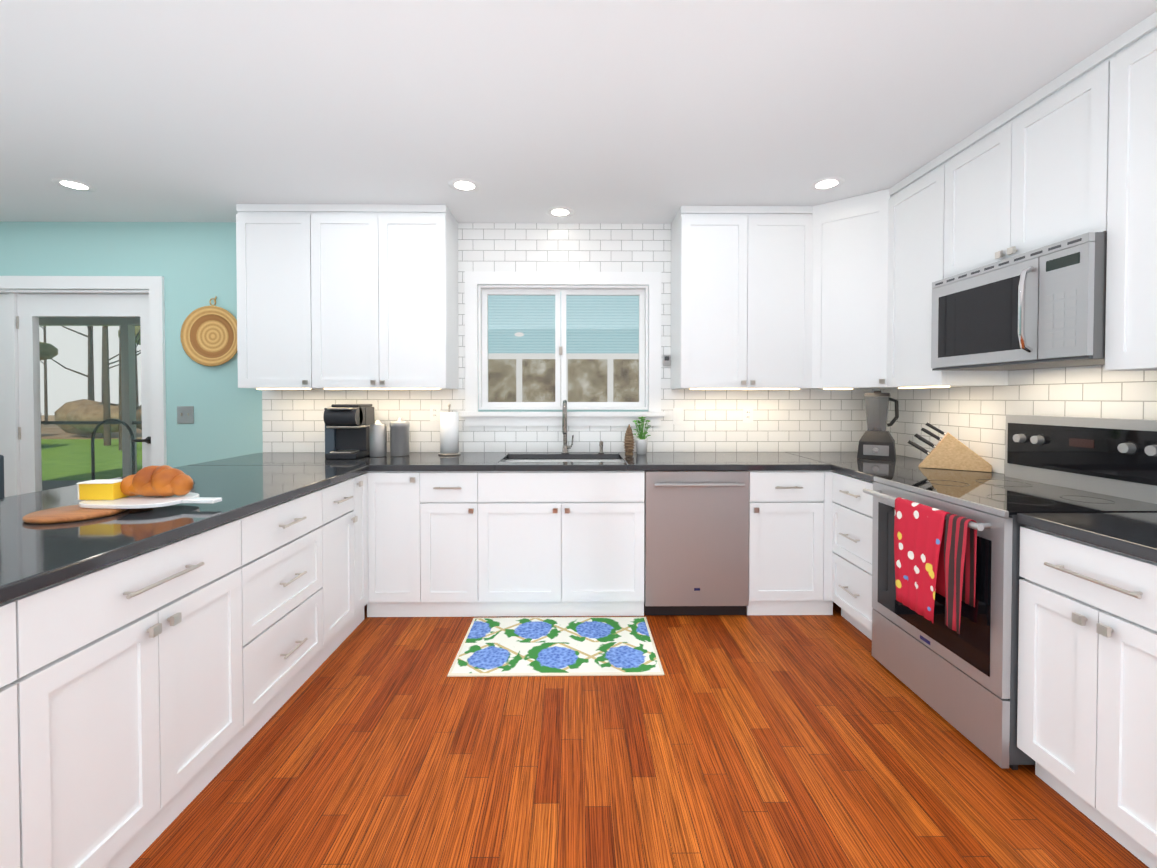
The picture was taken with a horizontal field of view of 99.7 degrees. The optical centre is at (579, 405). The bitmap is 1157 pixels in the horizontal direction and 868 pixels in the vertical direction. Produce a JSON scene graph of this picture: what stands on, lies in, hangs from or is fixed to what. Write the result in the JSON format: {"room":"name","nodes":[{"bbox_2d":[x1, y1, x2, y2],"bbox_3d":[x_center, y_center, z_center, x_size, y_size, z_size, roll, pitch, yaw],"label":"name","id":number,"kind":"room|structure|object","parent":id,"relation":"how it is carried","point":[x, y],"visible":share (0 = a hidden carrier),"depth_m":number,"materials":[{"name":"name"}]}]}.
{"room":"kitchen","nodes":[
{"label":"kitchen","id":0,"kind":"room"},
{"bbox_2d":[0,222,647,467],"bbox_3d":[-1.509,-0.025,3.587,7.590,2.558,0.150,0,1,-1],"label":"wall","id":1,"kind":"structure","parent":0,"point":[193,264],"depth_m":3.48,"materials":[{"name":"teal paint"}]},
{"bbox_2d":[0,294,150,496],"bbox_3d":[-4.084,0.216,3.530,2.014,2.034,0.108,0,1,-1],"label":"door leaf","id":2,"kind":"structure","parent":1,"relation":"in","point":[32,309],"depth_m":3.54,"materials":[{"name":"white"}]},
{"bbox_2d":[0,276,166,495],"bbox_3d":[-4.084,0.169,3.551,2.240,2.170,0.170,0,1,-1],"label":"door frame","id":3,"kind":"structure","parent":1,"relation":"attached to","point":[12,287],"depth_m":3.47,"materials":[{"name":"white wood"}]},
{"bbox_2d":[177,406,193,423],"bbox_3d":[-2.823,0.070,3.491,0.116,0.124,0.015,0,1,-1],"label":"light switch","id":4,"kind":"object","parent":1,"relation":"attached to","point":[185,414],"visible":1,"depth_m":3.49,"materials":[{"name":"silver metal"}]},
{"bbox_2d":[180,296,236,365],"bbox_3d":[-2.613,-0.525,3.470,0.430,0.501,0.032,0,1,-1],"label":"hanging basket","id":5,"kind":"object","parent":1,"relation":"attached to","point":[208,335],"visible":0.85,"depth_m":3.47,"materials":[{"name":"beige wicker"}]},
{"bbox_2d":[461,271,664,425],"bbox_3d":[-0.118,-0.402,3.551,1.454,1.102,0.178,0,1,-1],"label":"window","id":6,"kind":"structure","parent":1,"relation":"in","point":[481,286],"depth_m":3.51,"materials":[{"name":"white"}]},
{"bbox_2d":[262,223,879,452],"bbox_3d":[-0.044,-0.464,3.515,4.459,1.677,0.008,0,1,-1],"label":"wall tile","id":7,"kind":"structure","parent":1,"relation":"attached to","point":[810,420],"depth_m":3.51,"materials":[{"name":"white tile"}]},
{"bbox_2d":[430,405,439,420],"bbox_3d":[-1.038,0.055,3.504,0.072,0.116,0.008,0,1,-1],"label":"electrical outlet plate","id":8,"kind":"object","parent":7,"relation":"attached to","point":[434,412],"visible":0.98,"depth_m":3.50,"materials":[{"name":"white plastic"}]},
{"bbox_2d":[663,355,669,365],"bbox_3d":[0.627,-0.320,3.513,0.050,0.080,0.013,0,1,-1],"label":"light switch","id":9,"kind":"object","parent":7,"relation":"attached to","point":[666,360],"visible":1,"depth_m":3.51,"materials":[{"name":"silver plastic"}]},
{"bbox_2d":[673,408,682,423],"bbox_3d":[0.712,0.080,3.522,0.072,0.116,0.009,0,1,-1],"label":"electrical outlet plate","id":10,"kind":"object","parent":7,"relation":"attached to","point":[677,415],"visible":1,"depth_m":3.52,"materials":[{"name":"white plastic"}]},
{"bbox_2d":[743,407,752,422],"bbox_3d":[1.217,0.070,3.528,0.072,0.116,0.008,0,1,-1],"label":"electrical outlet plate","id":11,"kind":"object","parent":7,"relation":"attached to","point":[747,414],"visible":1,"depth_m":3.52,"materials":[{"name":"white plastic"}]},
{"bbox_2d":[0,0,1156,223],"bbox_3d":[-1.477,-1.305,0.491,7.590,0.100,6.300,0,1,-1],"label":"ceiling","id":12,"kind":"structure","parent":0,"point":[516,110],"depth_m":2.03,"materials":[{"name":"white paint"}]},
{"bbox_2d":[51,178,96,191],"bbox_3d":[-2.967,-1.291,2.866,0.188,0.003,0.188,0,1,-1],"label":"recessed light","id":13,"kind":"object","parent":12,"relation":"in","point":[73,184],"visible":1,"depth_m":2.86,"materials":[{"name":"white"}]},
{"bbox_2d":[448,178,480,191],"bbox_3d":[-0.677,-1.291,2.870,0.188,0.003,0.188,0,1,-1],"label":"recessed light","id":14,"kind":"object","parent":12,"relation":"in","point":[463,185],"visible":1,"depth_m":2.87,"materials":[{"name":"white"}]},
{"bbox_2d":[546,207,573,217],"bbox_3d":[-0.131,-1.298,3.286,0.188,0.003,0.188,0,1,-1],"label":"recessed light","id":15,"kind":"object","parent":12,"relation":"in","point":[560,212],"visible":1,"depth_m":3.29,"materials":[{"name":"white"}]},
{"bbox_2d":[809,177,844,190],"bbox_3d":[1.443,-1.291,2.852,0.188,0.003,0.188,0,1,-1],"label":"recessed light","id":16,"kind":"object","parent":12,"relation":"in","point":[827,183],"visible":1,"depth_m":2.84,"materials":[{"name":"white"}]},
{"bbox_2d":[129,602,1148,867],"bbox_3d":[-1.477,1.352,0.533,7.590,0.100,6.300,0,1,-1],"label":"floor","id":17,"kind":"structure","parent":0,"point":[751,742],"depth_m":1.71,"materials":[{"name":"brown wood"}]},
{"bbox_2d":[0,455,3,497],"bbox_3d":[-3.112,0.755,2.505,0.460,1.029,0.465,0,1,-21],"label":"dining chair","id":18,"kind":"object","parent":17,"relation":"on","point":[1,476],"visible":0.04,"depth_m":2.39,"materials":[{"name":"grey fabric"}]},
{"bbox_2d":[447,617,663,676],"bbox_3d":[-0.114,1.264,2.591,1.020,0.009,0.600,0,1,-1],"label":"rug","id":19,"kind":"object","parent":17,"relation":"on","point":[561,646],"visible":1,"depth_m":2.53,"materials":[{"name":"multicoloured fabric"}]},
{"bbox_2d":[0,11,1156,867],"bbox_3d":[-0.043,0.002,1.900,4.487,2.556,3.247,0,1,-1],"label":"fitted kitchen","id":20,"kind":"object","parent":17,"relation":"on","point":[160,667],"visible":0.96,"depth_m":2.30,"materials":[{"name":"white wood"}]},
{"bbox_2d":[22,505,126,523],"bbox_3d":[-1.689,0.361,1.667,0.250,0.016,0.292,0,1,-1],"label":"cutting board","id":21,"kind":"object","parent":20,"relation":"on","point":[70,513],"visible":0.69,"depth_m":1.59,"materials":[{"name":"brown wood"}]},
{"bbox_2d":[78,492,221,508],"bbox_3d":[-1.527,0.343,1.767,0.455,0.014,0.233,0,1,-1],"label":"marble board","id":22,"kind":"object","parent":21,"relation":"on","point":[136,502],"visible":0.77,"depth_m":1.71,"materials":[{"name":"white stone"}]},
{"bbox_2d":[76,479,127,499],"bbox_3d":[-1.712,0.304,1.755,0.124,0.062,0.075,0,1,-5],"label":"cheese wedge","id":23,"kind":"object","parent":22,"relation":"on","point":[105,489],"visible":0.81,"depth_m":1.72,"materials":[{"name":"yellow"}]},
{"bbox_2d":[120,465,193,495],"bbox_3d":[-1.551,0.278,1.796,0.240,0.113,0.120,0,1,-1],"label":"bread loaf","id":24,"kind":"object","parent":22,"relation":"on","point":[164,480],"visible":1,"depth_m":1.76,"materials":[{"name":"orange food"}]},
{"bbox_2d":[323,404,374,458],"bbox_3d":[-1.564,0.169,3.253,0.268,0.350,0.327,0,1,-1],"label":"coffee maker","id":25,"kind":"object","parent":20,"relation":"on","point":[347,431],"visible":0.94,"depth_m":3.24,"materials":[{"name":"grey"}]},
{"bbox_2d":[369,420,386,456],"bbox_3d":[-1.353,0.223,3.277,0.108,0.242,0.108,0,1,-1],"label":"canister","id":26,"kind":"object","parent":20,"relation":"on","point":[378,437],"visible":1,"depth_m":3.23,"materials":[{"name":"silver metal"}]},
{"bbox_2d":[390,418,409,455],"bbox_3d":[-1.226,0.214,3.328,0.128,0.257,0.128,0,1,-1],"label":"canister","id":27,"kind":"object","parent":20,"relation":"on","point":[399,436],"visible":1,"depth_m":3.28,"materials":[{"name":"silver metal"}]},
{"bbox_2d":[438,403,460,455],"bbox_3d":[-0.902,0.165,3.381,0.150,0.354,0.150,0,1,-1],"label":"paper towel holder","id":28,"kind":"object","parent":20,"relation":"on","point":[449,433],"visible":1,"depth_m":3.33,"materials":[{"name":"white paper"}]},
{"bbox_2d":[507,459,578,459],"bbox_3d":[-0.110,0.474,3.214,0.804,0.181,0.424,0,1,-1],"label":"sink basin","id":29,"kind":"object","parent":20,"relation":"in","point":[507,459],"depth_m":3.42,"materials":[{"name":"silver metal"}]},
{"bbox_2d":[0,452,1156,603],"bbox_3d":[-0.047,0.384,1.978,4.480,0.037,3.090,0,1,-1],"label":"countertop","id":30,"kind":"structure","parent":20,"relation":"on","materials":[{"name":"stone"}]},
{"bbox_2d":[561,400,603,453],"bbox_3d":[0.022,0.153,3.364,0.302,0.380,0.215,0,1,-1],"label":"faucet","id":31,"kind":"object","parent":20,"relation":"on","point":[564,410],"depth_m":3.43,"materials":[{"name":"silver metal"}]},
{"bbox_2d":[624,424,634,454],"bbox_3d":[0.343,0.237,3.385,0.080,0.210,0.080,0,1,-1],"label":"decor","id":32,"kind":"object","parent":20,"relation":"on","point":[629,444],"visible":1,"depth_m":3.36,"materials":[{"name":"brown wood"}]},
{"bbox_2d":[632,416,650,454],"bbox_3d":[0.436,0.210,3.405,0.134,0.262,0.095,0,1,-1],"label":"plant pot","id":33,"kind":"object","parent":20,"relation":"on","point":[641,440],"visible":1,"depth_m":3.39,"materials":[{"name":"white ceramic"}]},
{"bbox_2d":[857,390,898,459],"bbox_3d":[1.952,0.125,3.190,0.224,0.440,0.225,1,1,34],"label":"blender","id":34,"kind":"object","parent":20,"relation":"on","point":[876,440],"visible":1,"depth_m":3.14,"materials":[{"name":"black plastic"}]},
{"bbox_2d":[907,422,991,471],"bbox_3d":[2.049,0.225,2.718,0.373,0.255,0.100,1,1,35],"label":"knife block","id":35,"kind":"object","parent":20,"relation":"on","point":[949,451],"visible":0.98,"depth_m":2.68,"materials":[{"name":"brown wood"}]},
{"bbox_2d":[644,471,748,614],"bbox_3d":[0.693,0.823,3.175,0.613,0.868,0.686,0,1,-1],"label":"dishwasher","id":36,"kind":"object","parent":17,"relation":"on","point":[696,542],"visible":0.94,"depth_m":2.89,"materials":[{"name":"silver metal"}]},
{"bbox_2d":[863,415,1156,769],"bbox_3d":[1.780,0.665,2.066,0.813,1.224,0.744,0,1,-1],"label":"range","id":37,"kind":"object","parent":17,"relation":"on","point":[946,577],"visible":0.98,"depth_m":1.93,"materials":[{"name":"silver metal"}]},
{"bbox_3d":[2.268,0.024,0.476,0.100,2.558,6.150,0,1,-1],"label":"wall","id":38,"kind":"structure","parent":0,"visible":0},
{"bbox_2d":[880,365,1156,474],"bbox_3d":[2.198,0.030,1.920,0.008,0.740,3.240,0,1,-1],"label":"wall tile","id":39,"kind":"structure","parent":38,"relation":"attached to","point":[972,418],"depth_m":2.50,"materials":[{"name":"white tile"}]},
{"bbox_2d":[931,232,1106,370],"bbox_3d":[1.965,-0.392,2.101,0.448,0.445,0.756,0,1,-1],"label":"microwave","id":40,"kind":"object","parent":38,"relation":"attached to","point":[1042,307],"visible":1,"depth_m":1.94,"materials":[{"name":"silver metal"}]},
{"label":"outside","id":41,"kind":"structure","parent":0,"visible":0},
{"bbox_2d":[39,295,638,490],"bbox_3d":[-10.217,-5.891,24.136,120.000,14.360,41.294,0,1,-1],"label":"garden","id":42,"kind":"object","parent":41,"point":[624,396],"depth_m":7.70,"materials":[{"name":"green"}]}
]}

